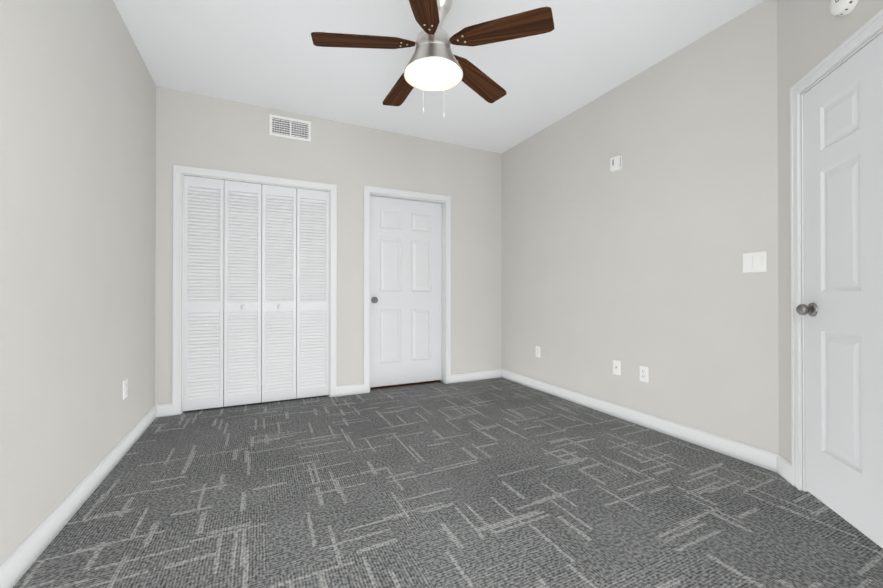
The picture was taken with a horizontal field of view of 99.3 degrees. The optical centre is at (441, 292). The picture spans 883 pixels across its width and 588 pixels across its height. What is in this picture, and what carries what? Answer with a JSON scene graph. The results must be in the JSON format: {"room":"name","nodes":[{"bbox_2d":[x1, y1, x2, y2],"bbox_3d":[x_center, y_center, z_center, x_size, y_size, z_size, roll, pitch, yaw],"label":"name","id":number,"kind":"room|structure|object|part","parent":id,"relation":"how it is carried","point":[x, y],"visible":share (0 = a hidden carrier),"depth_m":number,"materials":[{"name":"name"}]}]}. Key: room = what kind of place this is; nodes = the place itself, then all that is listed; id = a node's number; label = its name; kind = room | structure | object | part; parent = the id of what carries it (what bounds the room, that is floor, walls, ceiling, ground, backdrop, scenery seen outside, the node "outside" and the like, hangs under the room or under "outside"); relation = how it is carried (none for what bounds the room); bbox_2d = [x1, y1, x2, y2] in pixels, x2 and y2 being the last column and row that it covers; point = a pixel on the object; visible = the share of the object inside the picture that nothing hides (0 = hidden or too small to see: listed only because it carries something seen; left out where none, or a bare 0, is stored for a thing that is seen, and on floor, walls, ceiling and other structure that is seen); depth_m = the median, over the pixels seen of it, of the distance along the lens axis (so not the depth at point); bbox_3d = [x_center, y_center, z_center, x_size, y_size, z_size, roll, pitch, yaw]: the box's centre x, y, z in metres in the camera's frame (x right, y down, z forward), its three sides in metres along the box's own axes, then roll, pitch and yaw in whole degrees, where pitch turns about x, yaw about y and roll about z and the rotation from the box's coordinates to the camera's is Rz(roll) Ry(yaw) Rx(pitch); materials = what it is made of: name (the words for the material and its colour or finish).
{"room":"empty bedroom","nodes":[
{"label":"empty bedroom","id":0,"kind":"room"},
{"bbox_2d":[0,0,155,565],"bbox_3d":[-1.421,-0.336,1.071,0.120,2.640,4.200,0,0,-26],"label":"wall","id":1,"kind":"structure","parent":0,"point":[77,198],"depth_m":1.64,"materials":[{"name":"paint"}]},
{"bbox_2d":[0,405,156,587],"bbox_3d":[-1.361,0.934,1.094,0.013,0.100,4.200,0,0,-26],"label":"baseboard","id":2,"kind":"structure","parent":1,"relation":"attached to","point":[16,565],"depth_m":1.58,"materials":[{"name":"white wood"}]},
{"bbox_2d":[123,379,127,399],"bbox_3d":[-1.952,0.598,2.320,0.010,0.115,0.070,0,0,-26],"label":"electrical outlet","id":3,"kind":"object","parent":1,"relation":"attached to","point":[125,388],"visible":1,"depth_m":2.31,"materials":[{"name":"white plastic"}]},
{"bbox_2d":[155,86,501,413],"bbox_3d":[-0.809,-0.324,3.764,3.560,2.640,0.120,0,0,-26],"label":"wall","id":4,"kind":"structure","parent":0,"point":[350,161],"depth_m":3.66,"materials":[{"name":"paint"}]},
{"bbox_2d":[156,403,171,416],"bbox_3d":[-2.223,0.943,3.003,0.116,0.100,0.013,0,0,-26],"label":"baseboard","id":5,"kind":"structure","parent":4,"relation":"attached to","point":[163,410],"depth_m":3.00,"materials":[{"name":"white wood"}]},
{"bbox_2d":[172,165,336,415],"bbox_3d":[-1.614,-0.018,3.366,1.293,2.024,0.136,0,0,-26],"label":"trim","id":6,"kind":"structure","parent":4,"relation":"attached to","point":[178,211],"depth_m":3.14,"materials":[{"name":"white wood"}]},
{"bbox_2d":[183,175,328,410],"bbox_3d":[-1.599,0.006,3.335,1.161,1.946,0.059,0,0,-26],"label":"bifold closet door","id":7,"kind":"structure","parent":4,"relation":"in","point":[222,293],"depth_m":3.31,"materials":[{"name":"white wood"}]},
{"bbox_2d":[269,114,310,141],"bbox_3d":[-1.377,-1.495,3.424,0.350,0.185,0.010,0,0,-26],"label":"air vent","id":8,"kind":"object","parent":4,"relation":"in","point":[287,127],"visible":1,"depth_m":3.42,"materials":[{"name":"white metal"}]},
{"bbox_2d":[336,383,363,396],"bbox_3d":[-0.886,0.946,3.647,0.265,0.100,0.013,0,0,-26],"label":"baseboard","id":9,"kind":"structure","parent":4,"relation":"attached to","point":[349,389],"depth_m":3.64,"materials":[{"name":"white wood"}]},
{"bbox_2d":[370,196,441,387],"bbox_3d":[-0.365,-0.008,3.981,0.825,1.954,0.097,0,0,-26],"label":"back door","id":10,"kind":"structure","parent":4,"relation":"in","point":[405,291],"depth_m":3.99,"materials":[{"name":"white wood"}]},
{"bbox_2d":[364,185,450,392],"bbox_3d":[-0.360,-0.029,3.970,0.961,2.052,0.136,0,0,-26],"label":"door frame","id":11,"kind":"structure","parent":4,"relation":"attached to","point":[399,193],"depth_m":4.00,"materials":[{"name":"white wood"}]},
{"bbox_2d":[451,369,501,382],"bbox_3d":[0.407,0.949,4.270,0.685,0.100,0.013,0,0,-26],"label":"baseboard","id":12,"kind":"structure","parent":4,"relation":"attached to","point":[474,375],"depth_m":4.26,"materials":[{"name":"white wood"}]},
{"bbox_2d":[113,0,763,153],"bbox_3d":[-0.062,-1.691,2.221,3.560,0.080,5.320,0,0,-26],"label":"ceiling","id":13,"kind":"structure","parent":0,"point":[266,53],"depth_m":2.61,"materials":[{"name":"paint"}]},
{"bbox_2d":[311,0,553,117],"bbox_3d":[-0.069,-1.317,2.157,1.281,0.668,1.242,0,0,-26],"label":"ceiling fan","id":14,"kind":"object","parent":13,"relation":"hanging from","point":[435,64],"visible":1,"depth_m":2.05,"materials":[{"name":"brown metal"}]},
{"bbox_3d":[-0.045,-1.286,2.127,0.336,0.118,0.336,0,0,-26],"label":"lamp shade","id":15,"kind":"part","parent":14,"relation":"part of","materials":[{"name":"white glass"}]},
{"bbox_3d":[-0.045,-1.266,2.127,0.061,0.070,0.061,0,0,-26],"label":"bulb","id":16,"kind":"part","parent":14,"relation":"part of","materials":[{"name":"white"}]},
{"bbox_2d":[13,377,882,587],"bbox_3d":[-0.062,1.029,2.208,3.560,0.080,5.320,0,0,-26],"label":"floor","id":17,"kind":"structure","parent":0,"point":[501,482],"depth_m":1.72,"materials":[{"name":"carpet"}]},
{"bbox_2d":[370,380,440,389],"bbox_3d":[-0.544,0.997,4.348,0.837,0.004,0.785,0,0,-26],"label":"threshold","id":18,"kind":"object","parent":17,"relation":"on","point":[401,385],"depth_m":4.05,"materials":[{"name":"brown"}]},
{"bbox_2d":[502,0,778,453],"bbox_3d":[1.337,-0.326,3.274,0.120,2.640,2.625,0,0,-26],"label":"wall","id":19,"kind":"structure","parent":0,"point":[634,264],"depth_m":2.65,"materials":[{"name":"paint"}]},
{"bbox_2d":[536,346,539,357],"bbox_3d":[0.986,0.609,3.847,0.010,0.115,0.070,0,0,-26],"label":"electrical outlet","id":20,"kind":"object","parent":19,"relation":"attached to","point":[537,351],"visible":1,"depth_m":3.84,"materials":[{"name":"white plastic"}]},
{"bbox_2d":[610,155,621,171],"bbox_3d":[1.391,-1.027,2.996,0.027,0.113,0.093,0,0,-26],"label":"sensor","id":21,"kind":"object","parent":19,"relation":"attached to","point":[616,163],"visible":1,"depth_m":2.98,"materials":[{"name":"white plastic"}]},
{"bbox_2d":[613,360,620,375],"bbox_3d":[1.393,0.601,2.994,0.017,0.115,0.070,0,0,-26],"label":"outlet","id":22,"kind":"object","parent":19,"relation":"attached to","point":[616,367],"visible":1,"depth_m":2.99,"materials":[{"name":"white plastic"}]},
{"bbox_2d":[502,369,777,471],"bbox_3d":[1.278,0.944,3.237,0.013,0.100,2.630,0,0,-26],"label":"baseboard","id":23,"kind":"structure","parent":19,"relation":"attached to","point":[762,458],"depth_m":2.64,"materials":[{"name":"white wood"}]},
{"bbox_2d":[640,366,648,382],"bbox_3d":[1.499,0.606,2.783,0.010,0.115,0.070,0,0,-26],"label":"electrical outlet","id":24,"kind":"object","parent":19,"relation":"attached to","point":[644,373],"visible":1,"depth_m":2.77,"materials":[{"name":"white plastic"}]},
{"bbox_2d":[743,251,766,272],"bbox_3d":[1.798,-0.173,2.161,0.014,0.116,0.116,0,0,-26],"label":"rocker light switch","id":25,"kind":"object","parent":19,"relation":"attached to","point":[754,261],"visible":1,"depth_m":2.15,"materials":[{"name":"white plastic"}]},
{"bbox_2d":[777,0,882,490],"bbox_3d":[1.613,-0.337,1.032,0.120,2.640,2.119,0,0,16],"label":"wall","id":26,"kind":"structure","parent":0,"point":[811,34],"depth_m":1.97,"materials":[{"name":"paint"}]},
{"bbox_2d":[777,454,791,483],"bbox_3d":[1.827,0.938,1.995,0.013,0.100,0.148,0,0,16],"label":"baseboard","id":27,"kind":"structure","parent":26,"relation":"attached to","point":[784,468],"depth_m":1.99,"materials":[{"name":"white wood"}]},
{"bbox_2d":[790,9,882,491],"bbox_3d":[1.728,-0.034,1.454,0.136,2.039,0.954,0,0,16],"label":"door frame","id":28,"kind":"structure","parent":26,"relation":"attached to","point":[862,34],"depth_m":1.88,"materials":[{"name":"white wood"}]},
{"bbox_2d":[796,32,882,547],"bbox_3d":[1.671,-0.006,1.471,0.097,1.955,0.818,0,0,16],"label":"entry door","id":29,"kind":"structure","parent":26,"relation":"in","point":[841,309],"depth_m":1.60,"materials":[{"name":"white wood"}]},
{"bbox_2d":[830,0,858,15],"bbox_3d":[1.683,-1.232,1.569,0.044,0.128,0.128,0,0,16],"label":"smoke detector","id":30,"kind":"object","parent":26,"relation":"attached to","point":[841,7],"visible":0.98,"depth_m":1.57,"materials":[{"name":"white plastic"}]}
]}

